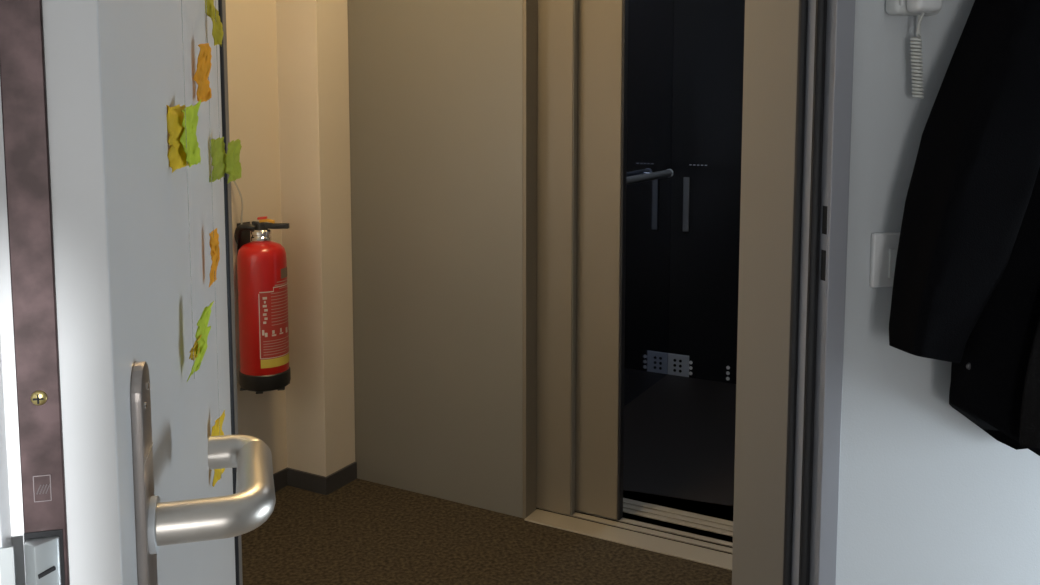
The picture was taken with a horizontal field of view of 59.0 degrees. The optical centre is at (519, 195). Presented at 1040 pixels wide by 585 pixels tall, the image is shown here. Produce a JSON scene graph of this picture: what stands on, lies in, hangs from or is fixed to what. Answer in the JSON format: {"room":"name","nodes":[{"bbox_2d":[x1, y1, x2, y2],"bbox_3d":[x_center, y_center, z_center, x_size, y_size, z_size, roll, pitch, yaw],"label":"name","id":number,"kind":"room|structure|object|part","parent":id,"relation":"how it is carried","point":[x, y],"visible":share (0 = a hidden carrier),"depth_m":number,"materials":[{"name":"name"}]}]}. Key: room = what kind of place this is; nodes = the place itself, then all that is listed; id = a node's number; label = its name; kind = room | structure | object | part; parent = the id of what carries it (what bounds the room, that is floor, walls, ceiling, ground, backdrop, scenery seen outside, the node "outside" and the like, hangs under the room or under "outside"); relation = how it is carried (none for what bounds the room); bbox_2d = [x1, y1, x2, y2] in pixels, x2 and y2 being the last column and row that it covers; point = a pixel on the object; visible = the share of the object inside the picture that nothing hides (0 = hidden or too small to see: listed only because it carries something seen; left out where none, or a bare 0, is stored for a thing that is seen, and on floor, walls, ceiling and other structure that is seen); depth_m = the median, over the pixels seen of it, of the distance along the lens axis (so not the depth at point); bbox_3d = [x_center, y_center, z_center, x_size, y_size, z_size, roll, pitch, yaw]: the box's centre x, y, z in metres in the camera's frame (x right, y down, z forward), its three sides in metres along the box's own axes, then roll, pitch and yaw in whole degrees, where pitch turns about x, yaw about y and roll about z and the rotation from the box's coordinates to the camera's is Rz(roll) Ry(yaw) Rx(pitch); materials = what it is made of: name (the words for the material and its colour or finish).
{"room":"apartment entryway","nodes":[
{"label":"apartment entryway","id":0,"kind":"room"},
{"bbox_2d":[225,0,354,476],"bbox_3d":[-1.246,-0.213,2.144,0.400,2.500,2.350,3,6,28],"label":"wall","id":1,"kind":"structure","parent":0,"point":[287,60],"depth_m":2.93,"materials":[{"name":"beige paint"}]},
{"bbox_2d":[233,181,290,393],"bbox_3d":[-0.798,0.249,2.810,0.198,0.672,0.155,5,7,44],"label":"fire extinguisher","id":2,"kind":"object","parent":1,"relation":"attached to","point":[262,281],"visible":0.88,"depth_m":2.75,"materials":[{"name":"red metal"}]},
{"bbox_3d":[-0.881,0.009,2.780,0.092,0.190,0.019,2,6,18],"label":"safety cord","id":3,"kind":"part","parent":2,"relation":"part of","materials":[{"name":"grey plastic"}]},
{"bbox_3d":[-0.753,0.087,2.780,0.109,0.023,0.020,0,5,0],"label":"carry handle","id":4,"kind":"part","parent":2,"relation":"part of","materials":[{"name":"black plastic"}]},
{"bbox_2d":[263,335,288,354],"bbox_3d":[-0.729,0.451,2.780,0.020,0.043,0.102,3,6,33],"label":"print","id":5,"kind":"object","parent":2,"relation":"on","point":[272,344],"depth_m":2.76,"materials":[{"name":"white"}]},
{"bbox_2d":[271,289,287,325],"bbox_3d":[-0.722,0.334,2.794,0.024,0.098,0.109,1,5,9],"label":"print","id":6,"kind":"object","parent":2,"relation":"on","point":[279,297],"depth_m":2.76,"materials":[{"name":"white"}]},
{"bbox_2d":[275,279,287,288],"bbox_3d":[-0.717,0.264,2.788,0.016,0.023,0.091,1,5,8],"label":"print","id":7,"kind":"object","parent":2,"relation":"on","point":[279,283],"depth_m":2.77,"materials":[{"name":"white"}]},
{"bbox_2d":[273,468,286,491],"bbox_3d":[-1.273,1.015,2.128,0.009,0.058,2.092,3,6,28],"label":"baseboard","id":8,"kind":"structure","parent":1,"relation":"attached to","point":[280,478],"depth_m":3.01,"materials":[{"name":"grey"}]},
{"bbox_2d":[286,467,324,494],"bbox_3d":[-0.702,0.932,3.010,0.165,0.058,0.009,3,6,28],"label":"baseboard","id":9,"kind":"structure","parent":1,"relation":"attached to","point":[311,482],"depth_m":3.00,"materials":[{"name":"grey"}]},
{"bbox_2d":[324,462,356,494],"bbox_3d":[-0.590,0.930,3.032,0.009,0.058,0.155,3,6,28],"label":"baseboard","id":10,"kind":"structure","parent":1,"relation":"attached to","point":[338,479],"depth_m":3.02,"materials":[{"name":"grey"}]},
{"bbox_2d":[241,478,733,584],"bbox_3d":[-0.615,1.041,2.692,6.000,0.100,3.090,-1,6,-13],"label":"floor","id":11,"kind":"structure","parent":0,"point":[362,532],"depth_m":2.61,"materials":[{"name":"brown carpet"}]},
{"bbox_2d":[347,0,732,569],"bbox_3d":[0.486,-0.231,2.499,2.299,2.530,0.152,3,6,28],"label":"frame","id":12,"kind":"object","parent":11,"relation":"on","point":[443,93],"visible":0.59,"depth_m":2.85,"materials":[{"name":"beige metal"}]},
{"bbox_3d":[-0.269,-0.279,2.845,0.641,2.500,0.022,3,6,28],"label":"cladding panel","id":13,"kind":"part","parent":12,"relation":"part of","materials":[{"name":"beige metal"}]},
{"bbox_2d":[536,0,627,519],"bbox_3d":[0.094,-0.085,2.776,0.462,2.114,0.069,3,6,28],"label":"door","id":14,"kind":"structure","parent":12,"relation":"attached to","point":[602,63],"depth_m":2.74,"materials":[{"name":"beige metal"}]},
{"bbox_3d":[0.022,-0.086,2.793,0.320,2.114,0.030,3,6,28],"label":"elevator door panel","id":15,"kind":"part","parent":14,"relation":"part of","materials":[{"name":"beige metal"}]},
{"bbox_3d":[0.448,1.009,2.638,0.906,0.034,0.152,3,6,28],"label":"landing sill","id":16,"kind":"part","parent":12,"relation":"part of","materials":[{"name":"silver metal"}]},
{"bbox_2d":[623,0,744,536],"bbox_3d":[0.778,-0.171,3.346,1.587,2.250,1.510,3,6,28],"label":"elevator","id":17,"kind":"object","parent":11,"relation":"on","point":[686,57],"visible":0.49,"depth_m":4.09,"materials":[{"name":"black metal"}]},
{"bbox_3d":[0.435,-0.062,3.657,0.063,0.032,0.920,3,6,30],"label":"handrail","id":18,"kind":"part","parent":17,"relation":"part of","materials":[{"name":"silver metal"}]},
{"bbox_3d":[0.437,0.990,2.827,1.587,0.037,0.084,3,6,28],"label":"cab sill","id":19,"kind":"part","parent":17,"relation":"part of","materials":[{"name":"silver metal"}]},
{"bbox_3d":[0.740,0.789,4.294,0.101,0.100,0.008,3,6,28],"label":"kick plate","id":20,"kind":"part","parent":17,"relation":"part of","materials":[{"name":"silver metal"}]},
{"bbox_3d":[0.760,0.039,4.211,0.028,0.250,0.009,3,6,28],"label":"control panel","id":21,"kind":"part","parent":17,"relation":"part of","materials":[{"name":"silver metal"}]},
{"bbox_3d":[1.283,0.817,3.999,1.132,0.100,0.008,3,6,28],"label":"kick plate","id":22,"kind":"part","parent":17,"relation":"part of","materials":[{"name":"black metal"}]},
{"bbox_2d":[836,0,1039,584],"bbox_3d":[-0.132,-0.143,1.411,4.200,2.500,0.200,-1,6,-13],"label":"wall","id":23,"kind":"structure","parent":0,"point":[927,496],"depth_m":1.54,"materials":[{"name":"white paint"}]},
{"bbox_2d":[0,0,275,584],"bbox_3d":[-0.293,0.141,0.829,0.142,2.027,0.888,-1,6,-15],"label":"door","id":24,"kind":"structure","parent":23,"relation":"in","point":[109,455],"depth_m":0.41,"materials":[{"name":"white laminate"}]},
{"bbox_2d":[166,100,213,381],"bbox_3d":[-0.241,-0.334,0.630,0.017,0.945,0.066,1,5,5],"label":"sticky notes","id":25,"kind":"object","parent":24,"relation":"attached to","point":[182,121],"visible":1,"depth_m":0.66,"materials":[{"name":"yellow paper"}]},
{"bbox_2d":[193,43,224,486],"bbox_3d":[-0.295,-0.269,0.844,0.015,1.112,0.081,-1,6,-13],"label":"sticky notes","id":26,"kind":"object","parent":24,"relation":"attached to","point":[204,64],"visible":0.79,"depth_m":0.86,"materials":[{"name":"orange"}]},
{"bbox_3d":[-0.175,0.169,0.546,0.059,0.034,0.154,-1,6,-15],"label":"lever handle","id":27,"kind":"part","parent":24,"relation":"part of","materials":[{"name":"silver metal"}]},
{"bbox_2d":[205,0,241,183],"bbox_3d":[-0.334,-0.426,0.991,0.023,0.828,0.079,0,5,2],"label":"sticky notes","id":28,"kind":"object","parent":24,"relation":"attached to","point":[221,161],"visible":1,"depth_m":1.02,"materials":[{"name":"green"}]},
{"bbox_2d":[218,0,855,584],"bbox_3d":[-0.003,0.072,1.464,1.026,2.060,0.236,-1,6,-13],"label":"door frame","id":29,"kind":"structure","parent":23,"relation":"attached to","point":[799,54],"depth_m":1.52,"materials":[{"name":"grey paint"}]},
{"bbox_3d":[0.487,0.077,1.474,0.001,0.170,0.018,-1,6,-13],"label":"strike plate","id":30,"kind":"part","parent":29,"relation":"part of","materials":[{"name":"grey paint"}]},
{"bbox_2d":[869,232,899,286],"bbox_3d":[0.615,0.104,1.502,0.090,0.089,0.014,-1,6,-13],"label":"light switch","id":31,"kind":"object","parent":23,"relation":"attached to","point":[884,246],"visible":0.52,"depth_m":1.49,"materials":[{"name":"white plastic"}]},
{"bbox_2d":[886,0,942,98],"bbox_3d":[0.626,-0.325,1.435,0.085,0.344,0.070,-1,6,-13],"label":"phone","id":32,"kind":"object","parent":23,"relation":"attached to","point":[920,8],"visible":1,"depth_m":1.44,"materials":[{"name":"grey plastic"}]},
{"bbox_3d":[0.630,-0.222,1.449,0.034,0.138,0.025,-5,7,-40],"label":"coiled cord","id":33,"kind":"part","parent":32,"relation":"part of","materials":[{"name":"grey plastic"}]},
{"bbox_3d":[0.939,-0.653,1.485,0.040,0.100,0.060,-1,6,-13],"label":"coat hook","id":34,"kind":"object","parent":23,"relation":"attached to","visible":0},
{"bbox_2d":[889,0,1039,455],"bbox_3d":[0.976,-0.111,1.464,0.825,1.101,0.190,-1,6,-13],"label":"coat","id":35,"kind":"object","parent":34,"relation":"hanging from","point":[966,290],"visible":1,"depth_m":1.37,"materials":[{"name":"black fabric"}]}
]}

